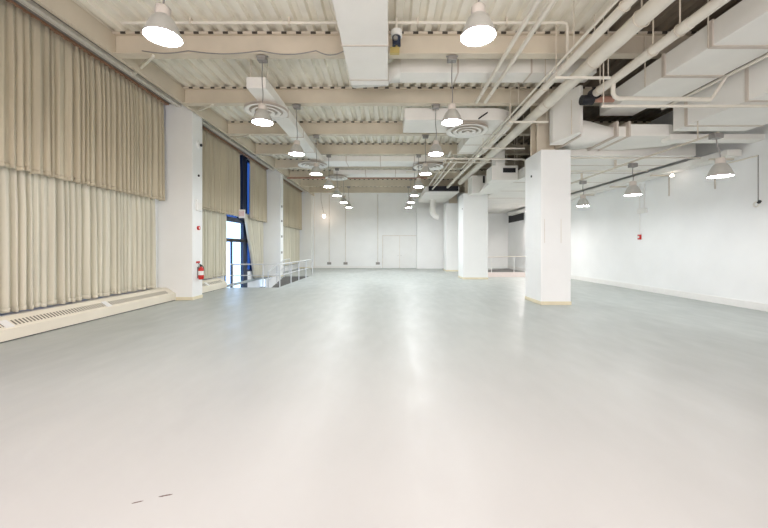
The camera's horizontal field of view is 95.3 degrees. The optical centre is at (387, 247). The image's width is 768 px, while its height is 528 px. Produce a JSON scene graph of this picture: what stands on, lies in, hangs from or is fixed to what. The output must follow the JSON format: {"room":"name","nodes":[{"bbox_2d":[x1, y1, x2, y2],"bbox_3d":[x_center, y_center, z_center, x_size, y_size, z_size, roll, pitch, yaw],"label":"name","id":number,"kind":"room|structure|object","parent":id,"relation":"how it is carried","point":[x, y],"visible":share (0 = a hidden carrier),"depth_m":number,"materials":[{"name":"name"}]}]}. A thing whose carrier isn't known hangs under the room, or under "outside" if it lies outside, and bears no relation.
{"room":"studio","nodes":[
{"label":"studio","id":0,"kind":"room"},
{"bbox_2d":[0,166,79,312],"bbox_3d":[-6.981,-0.246,6.245,0.238,2.889,3.282,0,0,0],"label":"drape","id":1,"kind":"object","parent":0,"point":[39,214],"visible":0.93,"depth_m":6.93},
{"bbox_2d":[0,154,297,313],"bbox_3d":[-7.210,-1.195,12.100,0.280,7.330,32.200,0,0,0],"label":"wall","id":2,"kind":"structure","parent":0,"point":[257,283],"depth_m":10.86,"materials":[{"name":"white paint"}]},
{"bbox_2d":[224,217,247,287],"bbox_3d":[-7.185,0.405,16.525,0.170,3.530,2.450,0,0,0],"label":"door","id":3,"kind":"structure","parent":2,"relation":"in","point":[243,240],"depth_m":17.25,"materials":[{"name":"metal"}]},
{"bbox_2d":[226,155,246,219],"bbox_3d":[-7.170,-2.920,16.525,0.280,3.160,2.450,0,0,0],"label":"window","id":4,"kind":"structure","parent":2,"relation":"in","point":[243,160],"depth_m":17.03,"materials":[{"name":"metal"}]},
{"bbox_2d":[247,160,251,271],"bbox_3d":[-7.230,-1.650,18.625,0.120,5.700,1.750,0,0,0],"label":"window","id":5,"kind":"structure","parent":2,"relation":"in","point":[249,268],"depth_m":18.14,"materials":[{"name":"metal"}]},
{"bbox_2d":[0,268,767,527],"bbox_3d":[1.255,1.680,12.200,16.810,0.120,32.400,0,0,0],"label":"floor","id":6,"kind":"structure","parent":0,"point":[331,397],"depth_m":3.38,"materials":[{"name":"grey paint"}]},
{"bbox_2d":[0,288,175,342],"bbox_3d":[-6.859,1.423,7.420,0.578,0.395,6.840,0,0,0],"label":"wall heater","id":7,"kind":"object","parent":6,"relation":"on","point":[14,325],"visible":1,"depth_m":7.45,"materials":[{"name":"beige paint"}]},
{"bbox_2d":[0,291,167,327],"bbox_3d":[-6.684,1.329,7.345,0.109,0.079,6.490,0,0,0],"label":"grille","id":8,"kind":"object","parent":7,"relation":"attached to","point":[13,322],"depth_m":7.50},
{"bbox_2d":[158,104,202,299],"bbox_3d":[-6.605,-1.420,11.140,1.114,6.080,0.604,0,0,0],"label":"column","id":9,"kind":"structure","parent":6,"relation":"on","point":[179,239],"depth_m":10.85,"materials":[{"name":"white paint"}]},
{"bbox_2d":[196,199,201,210],"bbox_3d":[-6.027,-1.355,11.160,0.066,0.351,0.300,0,0,0],"label":"control box","id":10,"kind":"object","parent":9,"relation":"attached to","point":[198,202],"visible":1,"depth_m":11.08,"materials":[{"name":"white plastic"}]},
{"bbox_2d":[197,263,203,279],"bbox_3d":[-5.969,0.741,11.140,0.181,0.517,0.283,0,0,0],"label":"fire extinguisher","id":11,"kind":"object","parent":9,"relation":"attached to","point":[200,270],"visible":1,"depth_m":11.11,"materials":[{"name":"red metal"}]},
{"bbox_2d":[202,278,226,293],"bbox_3d":[-6.859,1.423,12.880,0.578,0.395,2.840,0,0,0],"label":"wall heater","id":12,"kind":"object","parent":6,"relation":"on","point":[212,284],"visible":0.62,"depth_m":13.33,"materials":[{"name":"beige paint"}]},
{"bbox_2d":[202,280,221,285],"bbox_3d":[-6.684,1.329,12.805,0.109,0.079,2.490,0,0,0],"label":"grille","id":13,"kind":"object","parent":12,"relation":"attached to","point":[213,282],"depth_m":13.32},
{"bbox_2d":[230,259,312,287],"bbox_3d":[-5.424,1.129,17.426,2.044,0.982,6.348,0,0,0],"label":"guard rail","id":14,"kind":"object","parent":6,"relation":"on","point":[298,270],"visible":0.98,"depth_m":14.27,"materials":[{"name":"metal"}]},
{"bbox_2d":[263,169,283,276],"bbox_3d":[-6.593,-1.420,20.000,1.137,6.080,0.524,0,0,0],"label":"column","id":15,"kind":"structure","parent":6,"relation":"on","point":[273,229],"depth_m":19.75,"materials":[{"name":"white paint"}]},
{"bbox_2d":[259,276,308,287],"bbox_3d":[-5.785,1.945,17.320,2.630,0.850,6.000,0,0,0],"label":"ramp","id":16,"kind":"object","parent":6,"relation":"on","point":[285,280],"visible":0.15,"depth_m":19.02,"materials":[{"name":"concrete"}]},
{"bbox_2d":[268,259,289,287],"bbox_3d":[-5.970,1.394,19.298,0.048,1.513,3.804,0,0,0],"label":"handrail","id":17,"kind":"object","parent":16,"relation":"on","point":[284,259],"visible":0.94,"depth_m":18.79,"materials":[{"name":"metal"}]},
{"bbox_2d":[299,192,312,267],"bbox_3d":[-6.605,-1.420,27.975,1.114,6.080,0.474,0,0,0],"label":"column","id":18,"kind":"structure","parent":6,"relation":"on","point":[306,234],"depth_m":27.75,"materials":[{"name":"white paint"}]},
{"bbox_2d":[314,194,314,267],"bbox_3d":[-5.889,-1.340,28.100,0.055,5.920,0.055,0,0,23],"label":"pipe","id":19,"kind":"object","parent":6,"relation":"on","point":[314,194],"visible":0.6,"depth_m":28.07,"materials":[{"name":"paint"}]},
{"bbox_2d":[443,194,457,270],"bbox_3d":[4.610,-1.520,24.800,1.204,6.280,1.224,0,0,0],"label":"column","id":20,"kind":"structure","parent":6,"relation":"on","point":[450,210],"depth_m":24.20,"materials":[{"name":"white paint"}]},
{"bbox_2d":[458,168,487,278],"bbox_3d":[4.526,-1.520,18.730,1.312,6.280,1.284,0,0,0],"label":"column","id":21,"kind":"structure","parent":6,"relation":"on","point":[472,210],"depth_m":18.10,"materials":[{"name":"white paint"}]},
{"bbox_2d":[488,256,524,276],"bbox_3d":[7.125,1.030,19.625,3.750,1.179,0.250,0,0,0],"label":"railing","id":22,"kind":"object","parent":6,"relation":"on","point":[490,274],"visible":0.63,"depth_m":19.50,"materials":[{"name":"metal"}]},
{"bbox_2d":[488,269,524,271],"bbox_3d":[7.300,1.609,23.600,4.000,0.019,7.200,0,0,0],"label":"floor mat","id":23,"kind":"object","parent":6,"relation":"on","point":[493,270],"visible":0.14,"depth_m":24.89,"materials":[{"name":"rubber"}]},
{"bbox_2d":[525,105,570,304],"bbox_3d":[4.771,-1.520,10.525,0.882,6.280,1.174,0,0,0],"label":"column","id":24,"kind":"structure","parent":6,"relation":"on","point":[547,169],"depth_m":9.95,"materials":[{"name":"white paint"}]},
{"bbox_2d":[550,85,690,150],"bbox_3d":[6.239,-3.450,9.497,3.518,1.200,1.607,0,0,0],"label":"duct","id":25,"kind":"object","parent":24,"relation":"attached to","point":[568,129],"visible":0.88,"depth_m":9.09,"materials":[{"name":"metal"}]},
{"bbox_2d":[302,191,507,267],"bbox_3d":[1.255,-1.570,28.300,17.210,6.580,0.200,0,0,0],"label":"wall","id":26,"kind":"structure","parent":0,"point":[394,218],"depth_m":28.20,"materials":[{"name":"white paint"}]},
{"bbox_2d":[327,195,330,264],"bbox_3d":[-4.729,-1.485,28.155,0.320,5.629,0.090,0,0,0],"label":"conduit","id":27,"kind":"object","parent":26,"relation":"attached to","point":[329,262],"visible":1,"depth_m":28.15,"materials":[{"name":"grey metal"}]},
{"bbox_2d":[343,195,347,264],"bbox_3d":[-3.416,-1.485,28.155,0.320,5.629,0.090,0,0,0],"label":"conduit","id":28,"kind":"object","parent":26,"relation":"attached to","point":[345,262],"visible":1,"depth_m":28.14,"materials":[{"name":"grey metal"}]},
{"bbox_2d":[313,266,380,267],"bbox_3d":[-3.312,1.545,28.185,5.496,0.150,0.030,0,0,0],"label":"baseboard","id":29,"kind":"structure","parent":26,"relation":"attached to","point":[313,266],"depth_m":28.17,"materials":[{"name":"white plastic"}]},
{"bbox_2d":[376,195,379,264],"bbox_3d":[-0.822,-1.485,28.155,0.320,5.629,0.090,0,0,0],"label":"conduit","id":30,"kind":"object","parent":26,"relation":"attached to","point":[377,262],"visible":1,"depth_m":28.15,"materials":[{"name":"grey metal"}]},
{"bbox_2d":[383,236,398,267],"bbox_3d":[0.262,0.322,28.155,1.281,2.577,0.090,0,0,0],"label":"door","id":31,"kind":"structure","parent":26,"relation":"in","point":[390,243],"depth_m":28.15,"materials":[{"name":"paint"}]},
{"bbox_2d":[382,235,415,267],"bbox_3d":[0.904,0.292,28.170,2.739,2.655,0.060,0,0,0],"label":"trim","id":32,"kind":"structure","parent":26,"relation":"attached to","point":[382,235],"depth_m":28.14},
{"bbox_2d":[400,236,415,267],"bbox_3d":[1.623,0.322,28.155,1.329,2.577,0.090,0,0,0],"label":"door","id":33,"kind":"structure","parent":26,"relation":"in","point":[407,243],"depth_m":28.15,"materials":[{"name":"paint"}]},
{"bbox_2d":[488,143,695,212],"bbox_3d":[7.319,-2.940,19.295,4.162,0.424,17.790,0,0,0],"label":"duct","id":34,"kind":"object","parent":26,"relation":"attached to","point":[512,197],"visible":0.38,"depth_m":11.91,"materials":[{"name":"metal"}]},
{"bbox_2d":[571,169,647,171],"bbox_3d":[7.184,-2.703,12.200,3.769,0.084,0.040,0,0,0],"label":"conduit","id":35,"kind":"object","parent":34,"relation":"attached to","point":[647,169],"visible":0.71,"depth_m":12.19,"materials":[{"name":"metal"}]},
{"bbox_2d":[72,0,754,169],"bbox_3d":[1.400,-4.785,12.250,17.600,0.250,32.700,0,0,0],"label":"ceiling","id":36,"kind":"structure","parent":0,"point":[186,72],"depth_m":7.44,"materials":[{"name":"paint"}]},
{"bbox_2d":[142,0,182,46],"bbox_3d":[-2.930,-3.470,4.560,0.452,1.460,0.452,0,0,0],"label":"pendant lamp","id":37,"kind":"object","parent":36,"relation":"hanging from","point":[159,28],"visible":1,"depth_m":4.48,"materials":[{"name":"metal"}]},
{"bbox_2d":[33,0,313,195],"bbox_3d":[-5.980,-4.429,15.350,0.080,0.459,25.700,0,0,0],"label":"girder","id":38,"kind":"object","parent":36,"relation":"attached to","point":[69,12],"visible":0.78,"depth_m":8.30,"materials":[{"name":"metal"}]},
{"bbox_2d":[244,59,326,168],"bbox_3d":[-3.250,-4.085,11.910,1.240,1.150,7.620,0,0,0],"label":"duct","id":39,"kind":"object","parent":36,"relation":"hanging from","point":[277,109],"visible":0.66,"depth_m":9.39,"materials":[{"name":"metal"}]},
{"bbox_2d":[244,101,287,119],"bbox_3d":[-3.200,-3.635,9.200,1.100,0.210,1.100,0,0,0],"label":"diffuser","id":40,"kind":"object","parent":39,"relation":"attached to","point":[275,109],"depth_m":9.07,"materials":[{"name":"paint"}]},
{"bbox_2d":[298,160,326,168],"bbox_3d":[-3.250,-3.615,15.100,1.240,0.210,1.240,0,0,0],"label":"diffuser","id":41,"kind":"object","parent":39,"relation":"attached to","point":[309,164],"depth_m":14.97,"materials":[{"name":"paint"}]},
{"bbox_2d":[121,17,568,59],"bbox_3d":[-0.866,-4.231,7.100,9.068,0.861,0.080,0,0,0],"label":"conduit","id":42,"kind":"object","parent":36,"relation":"attached to","point":[190,22],"visible":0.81,"depth_m":7.08,"materials":[{"name":"metal"}]},
{"bbox_2d":[287,169,426,178],"bbox_3d":[-1.800,-4.355,20.500,8.200,0.610,0.100,0,0,0],"label":"pipe","id":43,"kind":"object","parent":36,"relation":"hanging from","point":[362,169],"visible":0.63,"depth_m":20.46,"materials":[{"name":"metal"}]},
{"bbox_2d":[325,169,417,180],"bbox_3d":[-0.900,-4.200,19.000,5.000,0.920,1.200,0,0,0],"label":"duct","id":44,"kind":"object","parent":36,"relation":"hanging from","point":[340,175],"visible":0.95,"depth_m":18.56,"materials":[{"name":"metal"}]},
{"bbox_2d":[325,174,347,180],"bbox_3d":[-2.800,-3.845,19.000,1.200,0.210,1.200,0,0,0],"label":"diffuser","id":45,"kind":"object","parent":44,"relation":"attached to","point":[336,177],"depth_m":18.83,"materials":[{"name":"paint"}]},
{"bbox_2d":[300,179,464,186],"bbox_3d":[1.863,-4.429,23.788,15.595,0.459,0.245,0,0,0],"label":"ceiling beam","id":46,"kind":"structure","parent":36,"relation":"attached to","point":[304,182],"depth_m":23.78,"materials":[{"name":"metal"}]},
{"bbox_2d":[322,155,444,170],"bbox_3d":[-0.390,-4.200,16.400,6.020,0.920,1.440,0,0,0],"label":"duct","id":47,"kind":"object","parent":36,"relation":"hanging from","point":[334,161],"visible":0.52,"depth_m":15.90,"materials":[{"name":"metal"}]},
{"bbox_2d":[413,162,443,170],"bbox_3d":[1.900,-3.845,16.400,1.440,0.210,1.440,0,0,0],"label":"diffuser","id":48,"kind":"object","parent":47,"relation":"attached to","point":[433,166],"depth_m":16.28,"materials":[{"name":"paint"}]},
{"bbox_2d":[310,187,464,192],"bbox_3d":[1.863,-4.429,26.488,15.595,0.459,0.245,0,0,0],"label":"ceiling beam","id":49,"kind":"structure","parent":36,"relation":"attached to","point":[312,189],"depth_m":26.48,"materials":[{"name":"metal"}]},
{"bbox_2d":[289,170,485,178],"bbox_3d":[1.863,-4.429,21.087,15.595,0.459,0.245,0,0,0],"label":"ceiling beam","id":50,"kind":"structure","parent":36,"relation":"attached to","point":[292,173],"depth_m":21.08,"materials":[{"name":"metal"}]},
{"bbox_2d":[390,17,401,54],"bbox_3d":[0.165,-4.298,7.098,0.245,0.726,0.235,0,0,0],"label":"ceiling camera","id":51,"kind":"object","parent":36,"relation":"hanging from","point":[396,33],"visible":1,"depth_m":7.05,"materials":[{"name":"white plastic"}]},
{"bbox_2d":[274,159,525,168],"bbox_3d":[1.863,-4.429,18.387,15.595,0.459,0.245,0,0,0],"label":"ceiling beam","id":52,"kind":"structure","parent":36,"relation":"attached to","point":[279,163],"depth_m":18.38,"materials":[{"name":"metal"}]},
{"bbox_2d":[255,143,554,154],"bbox_3d":[1.863,-4.429,15.707,15.595,0.459,0.245,0,0,0],"label":"ceiling beam","id":53,"kind":"structure","parent":36,"relation":"attached to","point":[261,148],"depth_m":15.70,"materials":[{"name":"metal"}]},
{"bbox_2d":[6,0,312,192],"bbox_3d":[-5.995,-4.327,16.050,1.830,0.347,23.700,0,0,0],"label":"track","id":54,"kind":"object","parent":53,"relation":"hanging from","point":[31,7],"visible":0.82,"depth_m":8.32,"materials":[{"name":"grey metal"}]},
{"bbox_2d":[0,0,50,175],"bbox_3d":[-6.812,-2.928,5.819,0.195,3.004,2.429,0,0,0],"label":"drape","id":55,"kind":"object","parent":54,"relation":"hanging from","point":[25,142],"visible":1,"depth_m":6.58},
{"bbox_2d":[44,30,164,200],"bbox_3d":[-6.849,-2.928,8.811,0.223,3.004,3.654,0,0,0],"label":"drape","id":56,"kind":"object","parent":54,"relation":"hanging from","point":[107,132],"visible":0.99,"depth_m":8.35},
{"bbox_2d":[78,184,155,300],"bbox_3d":[-7.006,-0.246,9.202,0.237,2.889,2.735,0,0,0],"label":"drape","id":57,"kind":"object","parent":56,"relation":"hanging from","point":[117,230],"visible":0.91,"depth_m":8.92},
{"bbox_2d":[202,128,239,216],"bbox_3d":[-6.838,-2.928,13.907,0.226,3.004,4.607,0,0,0],"label":"drape","id":58,"kind":"object","parent":54,"relation":"hanging from","point":[220,161],"visible":0.7,"depth_m":14.18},
{"bbox_2d":[202,209,226,278],"bbox_3d":[-7.003,-0.246,13.351,0.201,2.889,3.485,0,0,0],"label":"drape","id":59,"kind":"object","parent":58,"relation":"hanging from","point":[214,224],"visible":0.48,"depth_m":14.03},
{"bbox_2d":[249,159,266,222],"bbox_3d":[-6.850,-2.928,18.531,0.215,3.004,2.254,0,0,0],"label":"drape","id":60,"kind":"object","parent":54,"relation":"hanging from","point":[258,174],"visible":1,"depth_m":18.25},
{"bbox_2d":[244,214,262,278],"bbox_3d":[-7.012,-0.038,18.313,0.212,3.305,2.617,0,0,0],"label":"drape","id":61,"kind":"object","parent":60,"relation":"hanging from","point":[254,229],"visible":0.85,"depth_m":18.35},
{"bbox_2d":[283,180,301,229],"bbox_3d":[-6.849,-2.928,24.036,0.243,3.004,7.264,0,0,0],"label":"drape","id":62,"kind":"object","parent":54,"relation":"hanging from","point":[292,197],"visible":0.71,"depth_m":24.86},
{"bbox_2d":[283,226,299,265],"bbox_3d":[-7.002,-0.246,24.002,0.207,2.889,7.196,0,0,0],"label":"drape","id":63,"kind":"object","parent":62,"relation":"hanging from","point":[291,236],"visible":0.46,"depth_m":25.23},
{"bbox_2d":[324,154,333,187],"bbox_3d":[-2.660,-3.470,15.720,0.452,1.460,0.452,0,0,0],"label":"pendant lamp","id":64,"kind":"object","parent":53,"relation":"hanging from","point":[328,184],"visible":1,"depth_m":15.64,"materials":[{"name":"grey metal"}]},
{"bbox_2d":[414,154,423,187],"bbox_3d":[1.380,-3.470,15.720,0.452,1.460,0.452,0,0,0],"label":"pendant lamp","id":65,"kind":"object","parent":53,"relation":"hanging from","point":[418,184],"visible":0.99,"depth_m":15.63,"materials":[{"name":"grey metal"}]},
{"bbox_2d":[406,155,456,172],"bbox_3d":[2.164,-4.196,17.300,2.528,0.928,0.060,0,0,0],"label":"pipe","id":66,"kind":"object","parent":36,"relation":"hanging from","point":[456,155],"visible":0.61,"depth_m":17.29,"materials":[{"name":"metal"}]},
{"bbox_2d":[418,186,458,219],"bbox_3d":[3.350,-3.342,24.000,2.100,2.635,5.200,0,0,0],"label":"duct","id":67,"kind":"object","parent":36,"relation":"hanging from","point":[439,194],"visible":0.93,"depth_m":23.00,"materials":[{"name":"metal"}]},
{"bbox_2d":[227,121,650,135],"bbox_3d":[1.863,-4.429,12.988,15.595,0.459,0.245,0,0,0],"label":"ceiling beam","id":68,"kind":"structure","parent":36,"relation":"attached to","point":[235,128],"depth_m":12.98,"materials":[{"name":"paint"}]},
{"bbox_2d":[310,135,321,174],"bbox_3d":[-2.670,-3.470,13.000,0.452,1.460,0.452,0,0,0],"label":"pendant lamp","id":69,"kind":"object","parent":68,"relation":"hanging from","point":[315,170],"visible":1,"depth_m":12.91,"materials":[{"name":"grey metal"}]},
{"bbox_2d":[419,135,430,174],"bbox_3d":[1.390,-3.470,13.000,0.452,1.460,0.452,0,0,0],"label":"pendant lamp","id":70,"kind":"object","parent":68,"relation":"hanging from","point":[425,170],"visible":1,"depth_m":12.92,"materials":[{"name":"grey metal"}]},
{"bbox_2d":[112,31,767,58],"bbox_3d":[1.863,-4.429,7.647,15.595,0.459,0.245,0,0,0],"label":"ceiling beam","id":71,"kind":"structure","parent":36,"relation":"attached to","point":[129,44],"depth_m":7.64,"materials":[{"name":"metal"}]},
{"bbox_2d":[142,50,343,55],"bbox_3d":[-3.114,-4.203,7.540,4.377,0.119,0.024,0,0,0],"label":"power cable","id":72,"kind":"object","parent":71,"relation":"hanging from","point":[142,50],"visible":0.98,"depth_m":7.53,"materials":[{"name":"beige plastic"}]},
{"bbox_2d":[251,55,272,125],"bbox_3d":[-2.750,-3.470,7.660,0.452,1.460,0.452,0,0,0],"label":"pendant lamp","id":73,"kind":"object","parent":71,"relation":"hanging from","point":[261,117],"visible":1,"depth_m":7.58,"materials":[{"name":"grey metal"}]},
{"bbox_2d":[442,55,461,125],"bbox_3d":[1.400,-3.470,7.660,0.452,1.460,0.452,0,0,0],"label":"pendant lamp","id":74,"kind":"object","parent":71,"relation":"hanging from","point":[452,117],"visible":1,"depth_m":7.58,"materials":[{"name":"grey metal"}]},
{"bbox_2d":[428,136,451,185],"bbox_3d":[2.528,-4.228,20.250,0.130,0.864,12.500,0,0,0],"label":"pipe","id":75,"kind":"object","parent":36,"relation":"hanging from","point":[450,152],"visible":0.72,"depth_m":15.13,"materials":[{"name":"metal"}]},
{"bbox_2d":[183,87,699,105],"bbox_3d":[1.863,-4.429,10.238,15.595,0.459,0.245,0,0,0],"label":"ceiling beam","id":76,"kind":"structure","parent":36,"relation":"attached to","point":[194,96],"depth_m":10.23,"materials":[{"name":"metal"}]},
{"bbox_2d":[289,104,304,155],"bbox_3d":[-2.670,-3.470,10.250,0.452,1.460,0.452,0,0,0],"label":"pendant lamp","id":77,"kind":"object","parent":76,"relation":"hanging from","point":[296,149],"visible":1,"depth_m":10.17,"materials":[{"name":"grey metal"}]},
{"bbox_2d":[428,104,443,155],"bbox_3d":[1.400,-3.470,10.250,0.452,1.460,0.452,0,0,0],"label":"pendant lamp","id":78,"kind":"object","parent":76,"relation":"hanging from","point":[435,150],"visible":1,"depth_m":10.17,"materials":[{"name":"grey metal"}]},
{"bbox_2d":[403,106,512,153],"bbox_3d":[2.280,-4.165,12.430,3.561,0.990,3.940,0,0,0],"label":"duct","id":79,"kind":"object","parent":36,"relation":"hanging from","point":[477,125],"visible":0.93,"depth_m":10.85,"materials":[{"name":"metal"}]},
{"bbox_2d":[446,122,488,137],"bbox_3d":[2.520,-3.775,11.150,1.320,0.210,1.320,0,0,0],"label":"diffuser","id":80,"kind":"object","parent":79,"relation":"attached to","point":[465,129],"depth_m":11.07,"materials":[{"name":"paint"}]},
{"bbox_2d":[332,0,596,87],"bbox_3d":[2.064,-4.224,6.056,5.872,0.872,5.712,0,0,0],"label":"duct","id":81,"kind":"object","parent":36,"relation":"hanging from","point":[363,27],"visible":0.83,"depth_m":8.13,"materials":[{"name":"metal"}]},
{"bbox_2d":[460,0,495,46],"bbox_3d":[1.170,-3.470,4.540,0.452,1.460,0.452,0,0,0],"label":"pendant lamp","id":82,"kind":"object","parent":36,"relation":"hanging from","point":[479,29],"visible":1,"depth_m":4.46,"materials":[{"name":"grey metal"}]},
{"bbox_2d":[433,136,524,161],"bbox_3d":[3.474,-3.680,13.300,3.549,1.960,0.060,0,0,0],"label":"pipe","id":83,"kind":"object","parent":36,"relation":"hanging from","point":[440,136],"visible":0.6,"depth_m":13.28,"materials":[{"name":"metal"}]},
{"bbox_2d":[468,160,490,195],"bbox_3d":[4.640,-3.666,17.440,1.120,1.989,0.920,0,0,0],"label":"box","id":84,"kind":"object","parent":36,"relation":"hanging from","point":[475,183],"visible":0.56,"depth_m":17.00,"materials":[{"name":"paint"}]},
{"bbox_2d":[479,139,517,192],"bbox_3d":[4.680,-3.630,15.290,1.040,2.060,2.620,0,0,0],"label":"box","id":85,"kind":"object","parent":36,"relation":"hanging from","point":[499,176],"visible":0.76,"depth_m":14.00,"materials":[{"name":"paint"}]},
{"bbox_2d":[482,115,524,148],"bbox_3d":[4.050,-4.069,12.300,1.500,1.182,0.045,0,0,0],"label":"bar","id":86,"kind":"object","parent":36,"relation":"hanging from","point":[523,115],"visible":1,"depth_m":12.28,"materials":[{"name":"paint"}]},
{"bbox_2d":[475,0,540,103],"bbox_3d":[2.464,-4.328,6.375,0.130,0.664,6.750,0,0,0],"label":"pipe","id":87,"kind":"object","parent":36,"relation":"hanging from","point":[536,3],"visible":0.96,"depth_m":6.98,"materials":[{"name":"metal"}]},
{"bbox_2d":[484,0,556,103],"bbox_3d":[2.712,-4.328,6.375,0.130,0.664,6.750,0,0,0],"label":"pipe","id":88,"kind":"object","parent":36,"relation":"hanging from","point":[551,3],"visible":0.9,"depth_m":6.97,"materials":[{"name":"metal"}]},
{"bbox_2d":[509,83,548,122],"bbox_3d":[3.905,-4.069,9.720,1.090,1.182,0.045,0,0,0],"label":"bar","id":89,"kind":"object","parent":36,"relation":"hanging from","point":[510,121],"visible":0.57,"depth_m":9.70,"materials":[{"name":"paint"}]},
{"bbox_2d":[461,0,618,168],"bbox_3d":[3.506,-4.213,9.900,0.050,0.895,13.800,0,0,0],"label":"conduit","id":90,"kind":"object","parent":36,"relation":"hanging from","point":[611,6],"visible":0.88,"depth_m":6.78,"materials":[{"name":"metal"}]},
{"bbox_2d":[446,0,636,187],"bbox_3d":[3.619,-4.133,12.150,0.190,1.054,18.300,0,0,0],"label":"pipe","id":91,"kind":"object","parent":36,"relation":"hanging from","point":[624,6],"visible":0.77,"depth_m":7.05,"materials":[{"name":"metal"}]},
{"bbox_2d":[458,0,674,184],"bbox_3d":[4.133,-4.124,11.500,0.310,1.073,17.000,0,0,0],"label":"pipe","id":92,"kind":"object","parent":36,"relation":"hanging from","point":[650,9],"visible":0.88,"depth_m":6.99,"materials":[{"name":"metal"}]},
{"bbox_2d":[554,24,610,78],"bbox_3d":[3.995,-4.069,7.200,1.150,1.182,0.045,0,0,0],"label":"bar","id":93,"kind":"object","parent":36,"relation":"hanging from","point":[556,76],"visible":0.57,"depth_m":7.18,"materials":[{"name":"paint"}]},
{"bbox_2d":[579,0,729,104],"bbox_3d":[5.584,-3.862,5.555,2.334,1.595,5.110,0,0,0],"label":"pipe","id":94,"kind":"object","parent":36,"relation":"hanging from","point":[593,96],"visible":0.94,"depth_m":6.58,"materials":[{"name":"metal"}]},
{"bbox_2d":[600,0,767,115],"bbox_3d":[6.184,-4.065,5.950,1.232,1.190,6.700,0,0,0],"label":"duct","id":95,"kind":"object","parent":36,"relation":"hanging from","point":[737,37],"visible":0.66,"depth_m":6.58,"materials":[{"name":"metal"}]},
{"bbox_2d":[601,17,767,107],"bbox_3d":[6.800,-3.746,7.050,5.000,1.828,0.045,0,0,0],"label":"bar","id":96,"kind":"object","parent":36,"relation":"hanging from","point":[603,105],"visible":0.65,"depth_m":7.03,"materials":[{"name":"paint"}]},
{"bbox_2d":[661,53,767,109],"bbox_3d":[6.824,-3.874,5.900,0.198,1.573,5.800,0,0,0],"label":"pipe","id":97,"kind":"object","parent":36,"relation":"hanging from","point":[726,76],"visible":0.78,"depth_m":7.20,"materials":[{"name":"metal"}]},
{"bbox_2d":[673,57,767,130],"bbox_3d":[7.959,-3.772,5.650,1.862,1.775,6.100,0,0,0],"label":"duct","id":98,"kind":"object","parent":36,"relation":"hanging from","point":[748,86],"visible":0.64,"depth_m":7.55,"materials":[{"name":"metal"}]},
{"bbox_2d":[571,121,718,183],"bbox_3d":[7.080,-2.678,12.000,0.060,0.448,9.000,0,0,0],"label":"conduit","id":99,"kind":"object","parent":98,"relation":"hanging from","point":[706,136],"visible":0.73,"depth_m":9.91,"materials":[{"name":"metal"}]},
{"bbox_2d":[576,181,589,206],"bbox_3d":[7.130,-1.995,12.800,0.452,0.930,0.452,0,0,0],"label":"pendant lamp","id":100,"kind":"object","parent":99,"relation":"hanging from","point":[583,202],"visible":1,"depth_m":12.72,"materials":[{"name":"grey metal"}]},
{"bbox_2d":[623,163,641,195],"bbox_3d":[7.100,-1.995,10.150,0.452,0.930,0.452,0,0,0],"label":"pendant lamp","id":101,"kind":"object","parent":99,"relation":"hanging from","point":[632,189],"visible":1,"depth_m":10.07,"materials":[{"name":"metal"}]},
{"bbox_2d":[706,133,734,178],"bbox_3d":[7.120,-1.995,7.500,0.452,0.930,0.452,0,0,0],"label":"pendant lamp","id":102,"kind":"object","parent":99,"relation":"hanging from","point":[720,169],"visible":1,"depth_m":7.42,"materials":[{"name":"metal"}]},
{"bbox_2d":[416,208,442,268],"bbox_3d":[3.289,-0.770,27.850,2.021,4.780,0.700,0,0,0],"label":"wall","id":103,"kind":"structure","parent":0,"point":[429,230],"depth_m":27.50,"materials":[{"name":"white paint"}]},
{"bbox_2d":[508,111,767,303],"bbox_3d":[9.760,-1.570,12.250,0.200,6.580,32.500,0,0,0],"label":"wall","id":104,"kind":"structure","parent":0,"point":[699,238],"depth_m":11.37,"materials":[{"name":"paint"}]},
{"bbox_2d":[509,213,523,222],"bbox_3d":[9.625,-2.305,26.400,0.090,0.610,3.200,0,0,0],"label":"air vent","id":105,"kind":"object","parent":104,"relation":"in","point":[518,217],"visible":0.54,"depth_m":26.18,"materials":[{"name":"black metal"}]},
{"bbox_2d":[507,149,740,215],"bbox_3d":[9.330,-2.570,18.250,0.660,0.220,17.500,0,0,0],"label":"duct","id":106,"kind":"object","parent":104,"relation":"attached to","point":[730,154],"visible":0.85,"depth_m":11.83,"materials":[{"name":"metal"}]},
{"bbox_2d":[571,157,700,158],"bbox_3d":[7.505,-2.660,10.330,4.310,0.042,0.044,0,0,0],"label":"conduit","id":107,"kind":"object","parent":104,"relation":"attached to","point":[571,157],"visible":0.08,"depth_m":10.31,"materials":[{"name":"metal"}]},
{"bbox_2d":[508,266,767,311],"bbox_3d":[9.645,1.520,12.100,0.030,0.200,32.200,0,0,0],"label":"baseboard","id":108,"kind":"structure","parent":104,"relation":"attached to","point":[708,298],"depth_m":11.44,"materials":[{"name":"white plastic"}]},
{"bbox_2d":[637,184,646,232],"bbox_3d":[9.620,-1.496,13.256,0.080,1.848,0.440,0,0,0],"label":"conduit","id":109,"kind":"object","parent":104,"relation":"attached to","point":[640,210],"visible":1,"depth_m":13.28,"materials":[{"name":"white plastic"}]},
{"bbox_2d":[661,134,764,142],"bbox_3d":[8.465,-2.855,9.140,2.430,0.150,0.320,0,0,0],"label":"channel","id":110,"kind":"object","parent":104,"relation":"attached to","point":[673,138],"visible":0.83,"depth_m":8.98,"materials":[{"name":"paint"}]},
{"bbox_2d":[727,155,757,163],"bbox_3d":[9.540,-2.380,9.659,0.040,0.040,1.282,0,0,0],"label":"conduit","id":111,"kind":"object","parent":104,"relation":"attached to","point":[756,155],"visible":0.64,"depth_m":9.40,"materials":[{"name":"metal"}]},
{"bbox_2d":[753,155,761,207],"bbox_3d":[9.540,-1.724,9.048,0.050,1.352,0.200,0,0,0],"label":"plug","id":112,"kind":"object","parent":111,"relation":"hanging from","point":[758,202],"visible":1,"depth_m":9.01,"materials":[{"name":"grey metal"}]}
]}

